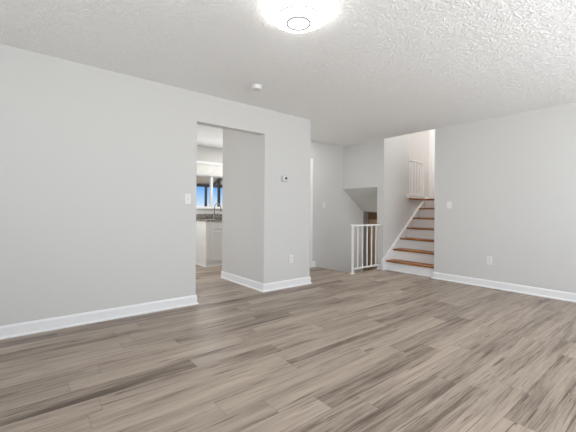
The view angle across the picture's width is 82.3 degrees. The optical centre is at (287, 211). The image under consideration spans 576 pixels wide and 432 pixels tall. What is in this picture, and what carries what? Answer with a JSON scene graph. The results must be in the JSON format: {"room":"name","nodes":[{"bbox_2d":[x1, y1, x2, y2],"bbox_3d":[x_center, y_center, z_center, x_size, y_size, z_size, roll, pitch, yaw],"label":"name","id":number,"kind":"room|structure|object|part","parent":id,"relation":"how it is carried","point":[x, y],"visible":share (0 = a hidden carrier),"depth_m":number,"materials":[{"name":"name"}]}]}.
{"room":"empty living room","nodes":[
{"label":"empty living room","id":0,"kind":"room"},
{"bbox_2d":[0,44,264,325],"bbox_3d":[-2.150,-0.162,2.993,4.620,2.440,0.120,0,0,-39],"label":"wall","id":1,"kind":"structure","parent":0,"point":[98,166],"depth_m":3.15,"materials":[{"name":"paint"}]},
{"bbox_2d":[0,295,198,339],"bbox_3d":[-2.470,1.002,2.723,3.597,0.106,0.150,0,0,-39],"label":"baseboard","id":2,"kind":"structure","parent":1,"relation":"attached to","point":[49,324],"depth_m":3.13,"materials":[{"name":"white paint"}]},
{"bbox_2d":[185,194,190,203],"bbox_3d":[-1.131,-0.139,3.728,0.072,0.116,0.020,0,0,-39],"label":"light switch","id":3,"kind":"object","parent":1,"relation":"attached to","point":[187,196],"visible":1,"depth_m":3.73,"materials":[{"name":"white plastic"}]},
{"bbox_2d":[196,145,222,213],"bbox_3d":[-3.040,-0.169,6.003,5.420,2.440,0.120,0,0,-39],"label":"wall","id":4,"kind":"structure","parent":0,"point":[204,153],"depth_m":7.03,"materials":[{"name":"paint"}]},
{"bbox_2d":[196,214,221,218],"bbox_3d":[-1.487,0.108,7.168,1.275,0.100,0.020,0,0,-39],"label":"backsplash","id":5,"kind":"structure","parent":4,"relation":"attached to","point":[198,216],"depth_m":6.98,"materials":[{"name":"stone"}]},
{"bbox_2d":[196,175,222,208],"bbox_3d":[-1.698,-0.409,7.048,1.540,0.720,0.120,0,0,-39],"label":"window","id":6,"kind":"structure","parent":4,"relation":"in","point":[210,206],"depth_m":7.08,"materials":[{"name":"white paint"}]},
{"bbox_2d":[197,161,222,176],"bbox_3d":[-1.664,-0.902,7.012,1.520,0.292,0.034,0,0,-39],"label":"window shade","id":7,"kind":"object","parent":4,"relation":"attached to","point":[203,167],"visible":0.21,"depth_m":7.01,"materials":[{"name":"white fabric"}]},
{"bbox_2d":[222,109,310,283],"bbox_3d":[-0.364,-0.148,5.119,0.830,2.440,1.180,0,0,-39],"label":"wall","id":8,"kind":"structure","parent":0,"point":[266,219],"depth_m":4.70,"materials":[{"name":"paint"}]},
{"bbox_2d":[220,271,311,291],"bbox_3d":[-0.364,1.019,5.107,0.890,0.106,1.210,0,0,-39],"label":"baseboard","id":9,"kind":"structure","parent":8,"relation":"attached to","point":[258,286],"depth_m":4.68,"materials":[{"name":"white paint"}]},
{"bbox_2d":[281,176,287,181],"bbox_3d":[-0.043,-0.455,4.598,0.104,0.084,0.031,0,0,-39],"label":"thermostat","id":10,"kind":"object","parent":8,"relation":"attached to","point":[283,178],"visible":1,"depth_m":4.58,"materials":[{"name":"grey plastic"}]},
{"bbox_2d":[289,255,292,262],"bbox_3d":[0.041,0.678,4.688,0.072,0.116,0.009,0,0,-39],"label":"wall outlet","id":11,"kind":"object","parent":8,"relation":"attached to","point":[290,256],"visible":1,"depth_m":4.69,"materials":[{"name":"white plastic"}]},
{"bbox_2d":[0,265,575,431],"bbox_3d":[-0.229,1.173,2.871,7.470,0.200,8.540,0,0,-39],"label":"floor","id":12,"kind":"structure","parent":0,"point":[376,350],"depth_m":2.31,"materials":[{"name":"laminate"}]},
{"bbox_2d":[196,221,221,266],"bbox_3d":[-1.273,0.631,6.903,1.269,0.868,0.708,0,0,-39],"label":"base cabinet","id":13,"kind":"object","parent":12,"relation":"on","point":[208,234],"visible":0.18,"depth_m":6.39,"materials":[{"name":"paint"}]},
{"bbox_2d":[196,214,221,221],"bbox_3d":[-1.277,0.128,6.909,1.275,0.137,0.688,0,0,-39],"label":"countertop","id":14,"kind":"structure","parent":13,"relation":"on","point":[199,217],"depth_m":6.89,"materials":[{"name":"stone"}]},
{"bbox_2d":[213,203,220,218],"bbox_3d":[-1.485,-0.011,6.952,0.189,0.336,0.089,0,0,11],"label":"faucet","id":15,"kind":"object","parent":14,"relation":"on","point":[214,213],"visible":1,"depth_m":6.93,"materials":[{"name":"silver metal"}]},
{"bbox_3d":[-1.287,1.053,6.917,1.269,0.024,0.672,0,0,-39],"label":"shoe moulding","id":16,"kind":"part","parent":13,"relation":"part of","materials":[{"name":"white paint"}]},
{"bbox_3d":[-1.267,0.280,6.502,0.540,0.130,0.019,0,0,-39],"label":"false drawer","id":17,"kind":"part","parent":13,"relation":"part of","materials":[{"name":"paint"}]},
{"bbox_3d":[-1.270,0.665,6.502,0.540,0.600,0.019,0,0,-39],"label":"door","id":18,"kind":"part","parent":13,"relation":"part of","materials":[{"name":"paint"}]},
{"bbox_2d":[349,224,380,273],"bbox_3d":[1.403,0.660,5.943,0.835,0.852,0.072,0,0,-39],"label":"stair railing","id":19,"kind":"object","parent":12,"relation":"on","point":[359,225],"visible":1,"depth_m":5.87,"materials":[{"name":"white wood"}]},
{"bbox_3d":[1.117,0.663,5.712,0.034,0.829,0.034,0,0,-39],"label":"post","id":20,"kind":"part","parent":19,"relation":"part of","materials":[{"name":"white wood"}]},
{"bbox_3d":[1.412,0.251,5.947,0.822,0.034,0.044,0,0,-39],"label":"rail","id":21,"kind":"part","parent":19,"relation":"part of","materials":[{"name":"white wood"}]},
{"bbox_3d":[1.415,1.001,5.955,0.738,0.026,0.024,0,0,-39],"label":"rail","id":22,"kind":"part","parent":19,"relation":"part of","materials":[{"name":"white wood"}]},
{"bbox_2d":[381,200,433,276],"bbox_3d":[2.616,0.430,6.199,1.510,1.332,0.972,0,0,-39],"label":"staircase","id":23,"kind":"structure","parent":12,"relation":"on","point":[419,248],"depth_m":6.17,"materials":[{"name":"white paint"}]},
{"bbox_3d":[2.108,1.082,5.784,0.018,0.020,0.889,0,0,-39],"label":"shoe moulding","id":24,"kind":"part","parent":23,"relation":"part of","materials":[{"name":"white paint"}]},
{"bbox_2d":[0,0,575,147],"bbox_3d":[-0.254,-1.427,2.833,7.350,0.120,8.540,0,0,-39],"label":"ceiling","id":25,"kind":"structure","parent":0,"point":[374,70],"depth_m":2.83,"materials":[{"name":"white paint"}]},
{"bbox_2d":[251,84,261,90],"bbox_3d":[-0.345,-1.346,3.596,0.128,0.044,0.128,0,0,-39],"label":"smoke detector","id":26,"kind":"object","parent":25,"relation":"attached to","point":[256,87],"visible":1,"depth_m":3.56,"materials":[{"name":"white plastic"}]},
{"bbox_2d":[269,0,327,32],"bbox_3d":[0.072,-1.318,2.243,0.398,0.093,0.398,0,0,-39],"label":"ceiling light","id":27,"kind":"object","parent":25,"relation":"attached to","point":[293,16],"visible":1,"depth_m":2.17,"materials":[{"name":"white glass"}]},
{"bbox_2d":[310,141,362,272],"bbox_3d":[0.635,0.535,6.588,2.580,3.790,0.120,0,0,-39],"label":"wall","id":28,"kind":"structure","parent":0,"point":[331,249],"depth_m":6.73,"materials":[{"name":"paint"}]},
{"bbox_2d":[310,158,312,267],"bbox_3d":[0.146,0.031,6.062,0.872,2.090,0.077,0,0,-39],"label":"door","id":29,"kind":"structure","parent":28,"relation":"in","point":[311,160],"depth_m":6.33,"materials":[{"name":"white paint"}]},
{"bbox_2d":[347,192,376,211],"bbox_3d":[1.735,-0.254,6.842,0.560,0.515,0.860,0,0,-39],"label":"ceiling","id":30,"kind":"structure","parent":0,"point":[367,201],"depth_m":6.93,"materials":[{"name":"paint"}]},
{"bbox_2d":[363,212,376,270],"bbox_3d":[2.560,1.228,8.844,0.120,2.435,2.920,0,0,-39],"label":"wall","id":31,"kind":"structure","parent":0,"point":[365,214],"depth_m":9.26,"materials":[{"name":"paint"}]},
{"bbox_2d":[368,213,376,269],"bbox_3d":[2.524,1.245,8.770,0.030,2.400,0.950,0,0,-39],"label":"door","id":32,"kind":"structure","parent":31,"relation":"in","point":[372,217],"depth_m":9.03,"materials":[{"name":"wood"}]},
{"bbox_2d":[377,134,428,263],"bbox_3d":[2.659,-0.154,6.947,2.370,5.200,0.140,0,0,-39],"label":"wall","id":33,"kind":"structure","parent":0,"point":[394,210],"depth_m":6.32,"materials":[{"name":"paint"}]},
{"bbox_2d":[406,194,424,198],"bbox_3d":[2.633,-0.304,6.837,0.710,0.074,0.056,0,0,-39],"label":"trim","id":34,"kind":"structure","parent":33,"relation":"attached to","point":[407,195],"depth_m":6.81,"materials":[{"name":"white paint"}]},
{"bbox_2d":[409,159,424,194],"bbox_3d":[2.683,-0.697,6.888,0.583,0.713,0.040,0,0,-39],"label":"landing railing","id":35,"kind":"object","parent":34,"relation":"on","point":[412,161],"visible":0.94,"depth_m":6.92,"materials":[{"name":"white wood"}]},
{"bbox_3d":[2.686,-1.038,6.888,0.583,0.032,0.040,0,0,-39],"label":"rail","id":36,"kind":"part","parent":35,"relation":"part of","materials":[{"name":"white wood"}]},
{"bbox_3d":[2.894,-0.679,7.059,0.030,0.681,0.030,0,0,-39],"label":"post","id":37,"kind":"part","parent":35,"relation":"part of","materials":[{"name":"white wood"}]},
{"bbox_2d":[409,130,428,196],"bbox_3d":[3.862,-1.500,8.056,0.120,2.488,2.315,0,0,-39],"label":"wall","id":38,"kind":"structure","parent":0,"point":[419,141],"depth_m":8.51,"materials":[{"name":"paint"}]},
{"bbox_2d":[429,129,434,198],"bbox_3d":[3.855,-1.306,7.946,0.028,2.100,0.940,0,0,-39],"label":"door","id":39,"kind":"structure","parent":38,"relation":"in","point":[431,132],"depth_m":8.25,"materials":[{"name":"white paint"}]},
{"bbox_3d":[3.855,-1.306,7.946,0.028,2.100,0.940,0,0,-39],"label":"casing","id":40,"kind":"part","parent":39,"relation":"part of","materials":[{"name":"white paint"}]},
{"bbox_2d":[343,102,575,292],"bbox_3d":[4.337,-0.815,5.277,2.870,3.850,6.560,0,0,-39],"label":"wall","id":41,"kind":"structure","parent":0,"point":[509,181],"depth_m":4.60,"materials":[{"name":"paint"}]},
{"bbox_2d":[409,198,433,199],"bbox_3d":[2.955,-0.248,6.558,0.600,0.030,1.115,0,0,-39],"label":"trim","id":42,"kind":"structure","parent":41,"relation":"attached to","point":[409,198],"depth_m":6.82,"materials":[{"name":"brown wood"}]},
{"bbox_2d":[447,201,451,208],"bbox_3d":[2.538,-0.101,5.196,0.020,0.116,0.072,0,0,-39],"label":"light switch","id":43,"kind":"object","parent":41,"relation":"attached to","point":[449,203],"visible":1,"depth_m":5.19,"materials":[{"name":"white plastic"}]},
{"bbox_2d":[487,256,491,264],"bbox_3d":[2.901,0.708,4.747,0.009,0.116,0.072,0,0,-39],"label":"wall outlet","id":44,"kind":"object","parent":41,"relation":"attached to","point":[489,259],"visible":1,"depth_m":4.74,"materials":[{"name":"white plastic"}]},
{"bbox_2d":[431,272,575,301],"bbox_3d":[3.788,1.052,3.659,0.065,0.106,4.515,0,0,-39],"label":"baseboard","id":45,"kind":"structure","parent":41,"relation":"attached to","point":[548,293],"depth_m":4.54,"materials":[{"name":"white paint"}]},
{"label":"outside","id":46,"kind":"structure","parent":0,"visible":0},
{"bbox_3d":[-18.755,1.375,47.026,90.000,0.100,83.300,0,0,-39],"label":"ground","id":47,"kind":"structure","parent":46,"visible":0},
{"bbox_2d":[196,176,222,206],"bbox_3d":[-3.524,-0.103,9.367,6.900,3.100,5.600,0,0,-39],"label":"patio cover","id":48,"kind":"object","parent":47,"relation":"on","point":[200,181],"visible":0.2,"depth_m":12.39,"materials":[{"name":"paint"}]},
{"bbox_3d":[-3.220,0.239,12.883,0.080,2.420,0.080,0,0,-39],"label":"post","id":49,"kind":"part","parent":48,"relation":"part of","materials":[{"name":"paint"}]},
{"bbox_3d":[-2.367,0.171,11.257,0.080,2.570,0.080,0,0,-39],"label":"post","id":50,"kind":"part","parent":48,"relation":"part of","materials":[{"name":"paint"}]}
]}

